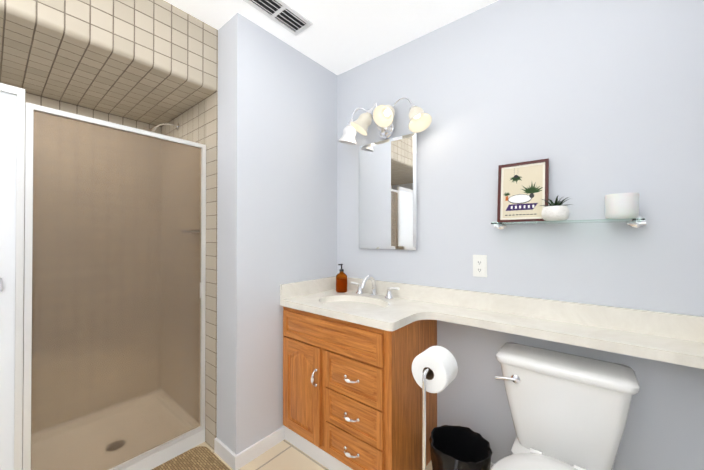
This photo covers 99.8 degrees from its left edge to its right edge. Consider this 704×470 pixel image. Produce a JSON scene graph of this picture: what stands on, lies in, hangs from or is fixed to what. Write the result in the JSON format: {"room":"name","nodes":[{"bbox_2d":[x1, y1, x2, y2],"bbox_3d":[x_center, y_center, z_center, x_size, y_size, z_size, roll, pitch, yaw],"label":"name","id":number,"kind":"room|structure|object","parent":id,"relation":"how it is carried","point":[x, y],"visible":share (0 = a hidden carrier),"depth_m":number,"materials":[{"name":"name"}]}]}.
{"room":"bathroom","nodes":[
{"label":"bathroom","id":0,"kind":"room"},
{"bbox_2d":[22,92,160,436],"bbox_3d":[-2.094,0.023,1.628,0.155,2.440,1.795,0,-1,39],"label":"wall","id":1,"kind":"structure","parent":0,"point":[64,106],"depth_m":1.93,"materials":[{"name":"beige tile"}]},
{"bbox_2d":[0,0,216,126],"bbox_3d":[-1.694,-1.019,1.308,0.880,0.360,1.795,0,-1,39],"label":"soffit","id":2,"kind":"structure","parent":0,"point":[153,62],"depth_m":1.50,"materials":[{"name":"beige tile"}]},
{"bbox_2d":[161,98,206,391],"bbox_3d":[-0.950,0.029,2.436,0.905,2.440,0.905,0,-1,39],"label":"wall","id":3,"kind":"structure","parent":0,"point":[192,121],"depth_m":1.92,"materials":[{"name":"beige tile"}]},
{"bbox_2d":[142,123,179,131],"bbox_3d":[-1.276,-0.705,1.983,0.080,0.147,0.216,0,-1,39],"label":"shower head","id":4,"kind":"object","parent":3,"relation":"attached to","point":[153,129],"visible":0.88,"depth_m":1.97},
{"bbox_2d":[217,12,336,454],"bbox_3d":[-0.414,0.026,2.001,0.215,2.440,0.900,0,-1,39],"label":"wall","id":5,"kind":"structure","parent":0,"point":[277,173],"depth_m":1.72,"materials":[{"name":"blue paint"}]},
{"bbox_2d":[205,30,217,448],"bbox_3d":[-0.549,0.027,2.108,0.130,2.440,0.905,0,-1,39],"label":"wall","id":6,"kind":"structure","parent":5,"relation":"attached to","point":[211,267],"depth_m":1.75,"materials":[{"name":"tile"}]},
{"bbox_2d":[214,426,284,469],"bbox_3d":[-0.600,1.207,1.754,0.228,0.075,0.322,0,-1,39],"label":"baseboard","id":7,"kind":"structure","parent":5,"relation":"attached to","point":[229,457],"depth_m":1.65,"materials":[{"name":"white paint"}]},
{"bbox_2d":[155,439,432,469],"bbox_3d":[-0.700,1.264,0.999,3.100,0.050,2.800,0,-1,39],"label":"floor","id":8,"kind":"structure","parent":0,"point":[284,454],"depth_m":1.64,"materials":[{"name":"tile"}]},
{"bbox_2d":[122,429,204,469],"bbox_3d":[-1.648,1.205,1.447,0.750,0.075,1.493,0,-1,39],"label":"shower pan","id":9,"kind":"object","parent":8,"relation":"on","point":[152,461],"visible":0.02,"depth_m":1.64,"materials":[{"name":"white plastic"}]},
{"bbox_2d":[0,83,205,469],"bbox_3d":[-1.363,0.280,1.220,0.052,1.769,1.493,0,-1,39],"label":"shower door","id":10,"kind":"structure","parent":9,"relation":"on","point":[103,270],"depth_m":1.41,"materials":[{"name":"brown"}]},
{"bbox_2d":[152,446,229,469],"bbox_3d":[-0.921,1.235,1.360,0.450,0.012,0.660,0,-1,39],"label":"bath mat","id":11,"kind":"object","parent":8,"relation":"on","point":[201,458],"visible":0.86,"depth_m":1.60,"materials":[{"name":"beige fabric"}]},
{"bbox_2d":[283,306,436,469],"bbox_3d":[0.017,0.836,1.739,0.773,0.816,0.547,0,-1,39],"label":"vanity cabinet","id":12,"kind":"object","parent":8,"relation":"on","point":[352,396],"visible":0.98,"depth_m":1.49,"materials":[{"name":"brown wood"}]},
{"bbox_2d":[280,276,703,368],"bbox_3d":[0.426,0.404,1.426,1.804,0.215,0.517,0,-1,39],"label":"countertop","id":13,"kind":"structure","parent":12,"relation":"on","point":[674,338],"depth_m":1.36,"materials":[{"name":"stone"}]},
{"bbox_2d":[336,264,346,292],"bbox_3d":[-0.072,0.295,2.042,0.078,0.192,0.078,0,-1,39],"label":"soap bottle","id":14,"kind":"object","parent":13,"relation":"on","point":[341,281],"visible":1,"depth_m":2.01,"materials":[{"name":"orange glass"}]},
{"bbox_2d":[351,274,398,298],"bbox_3d":[0.108,0.318,1.863,0.368,0.143,0.163,0,-1,39],"label":"faucet","id":15,"kind":"object","parent":13,"relation":"on","point":[389,294],"visible":1,"depth_m":1.87,"materials":[{"name":"silver metal"}]},
{"bbox_2d":[412,346,457,469],"bbox_3d":[0.265,0.825,1.020,0.170,0.828,0.244,0,-1,39],"label":"toilet paper stand","id":16,"kind":"object","parent":8,"relation":"on","point":[434,369],"visible":1,"depth_m":1.01,"materials":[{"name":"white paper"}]},
{"bbox_2d":[429,425,491,469],"bbox_3d":[0.496,1.094,1.365,0.271,0.294,0.260,0,-1,39],"label":"trash bin","id":17,"kind":"object","parent":8,"relation":"on","point":[458,448],"visible":1,"depth_m":1.42,"materials":[{"name":"black plastic"}]},
{"bbox_2d":[491,342,639,469],"bbox_3d":[0.717,0.878,1.048,0.466,0.722,0.721,0,-1,39],"label":"toilet","id":18,"kind":"object","parent":8,"relation":"on","point":[568,411],"visible":0.98,"depth_m":1.16,"materials":[{"name":"white ceramic"}]},
{"bbox_2d":[164,0,497,74],"bbox_3d":[-0.700,-1.226,1.017,3.100,0.050,2.800,0,-1,39],"label":"ceiling","id":19,"kind":"structure","parent":0,"point":[337,37],"depth_m":1.66,"materials":[{"name":"white paint"}]},
{"bbox_2d":[243,0,312,35],"bbox_3d":[-0.392,-1.192,1.583,0.150,0.012,0.360,0,-1,39],"label":"ceiling vent","id":20,"kind":"object","parent":19,"relation":"in","point":[286,16],"visible":1,"depth_m":1.60,"materials":[{"name":"white metal"}]},
{"bbox_2d":[337,0,703,469],"bbox_3d":[0.639,0.024,1.657,1.850,2.440,0.100,0,-1,39],"label":"wall","id":21,"kind":"structure","parent":0,"point":[595,102],"depth_m":1.35,"materials":[{"name":"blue paint"}]},
{"bbox_2d":[338,97,431,144],"bbox_3d":[0.183,-0.716,1.830,0.658,0.266,0.214,0,-1,39],"label":"sconce","id":22,"kind":"object","parent":21,"relation":"attached to","point":[381,116],"visible":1,"depth_m":1.81,"materials":[{"name":"white glass"}]},
{"bbox_2d":[359,133,417,249],"bbox_3d":[0.221,-0.262,1.919,0.435,0.705,0.022,0,-1,39],"label":"mirror","id":23,"kind":"object","parent":21,"relation":"attached to","point":[388,193],"visible":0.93,"depth_m":1.89,"materials":[{"name":"silver glass"}]},
{"bbox_2d":[473,255,486,276],"bbox_3d":[0.672,0.162,1.558,0.070,0.115,0.008,0,-1,39],"label":"electrical outlet plate","id":24,"kind":"object","parent":21,"relation":"attached to","point":[479,265],"visible":1,"depth_m":1.55,"materials":[{"name":"white plastic"}]},
{"bbox_2d":[491,216,645,229],"bbox_3d":[0.897,-0.053,1.283,0.545,0.048,0.151,0,-1,39],"label":"glass shelf","id":25,"kind":"object","parent":21,"relation":"attached to","point":[639,221],"visible":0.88,"depth_m":1.21,"materials":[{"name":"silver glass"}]},
{"bbox_2d":[497,158,548,221],"bbox_3d":[0.808,-0.204,1.408,0.210,0.290,0.047,0,-1,39],"label":"picture frame","id":26,"kind":"object","parent":25,"relation":"on","point":[523,189],"visible":1,"depth_m":1.41,"materials":[{"name":"beige paper"}]},
{"bbox_2d":[541,196,570,220],"bbox_3d":[0.869,-0.114,1.266,0.125,0.108,0.130,0,-1,39],"label":"plant pot","id":27,"kind":"object","parent":25,"relation":"on","point":[556,211],"visible":0.96,"depth_m":1.24,"materials":[{"name":"white ceramic"}]},
{"bbox_2d":[605,193,638,218],"bbox_3d":[1.050,-0.109,1.155,0.098,0.097,0.098,0,-1,39],"label":"candle jar","id":28,"kind":"object","parent":25,"relation":"on","point":[621,205],"visible":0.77,"depth_m":1.12,"materials":[{"name":"white"}]}
]}

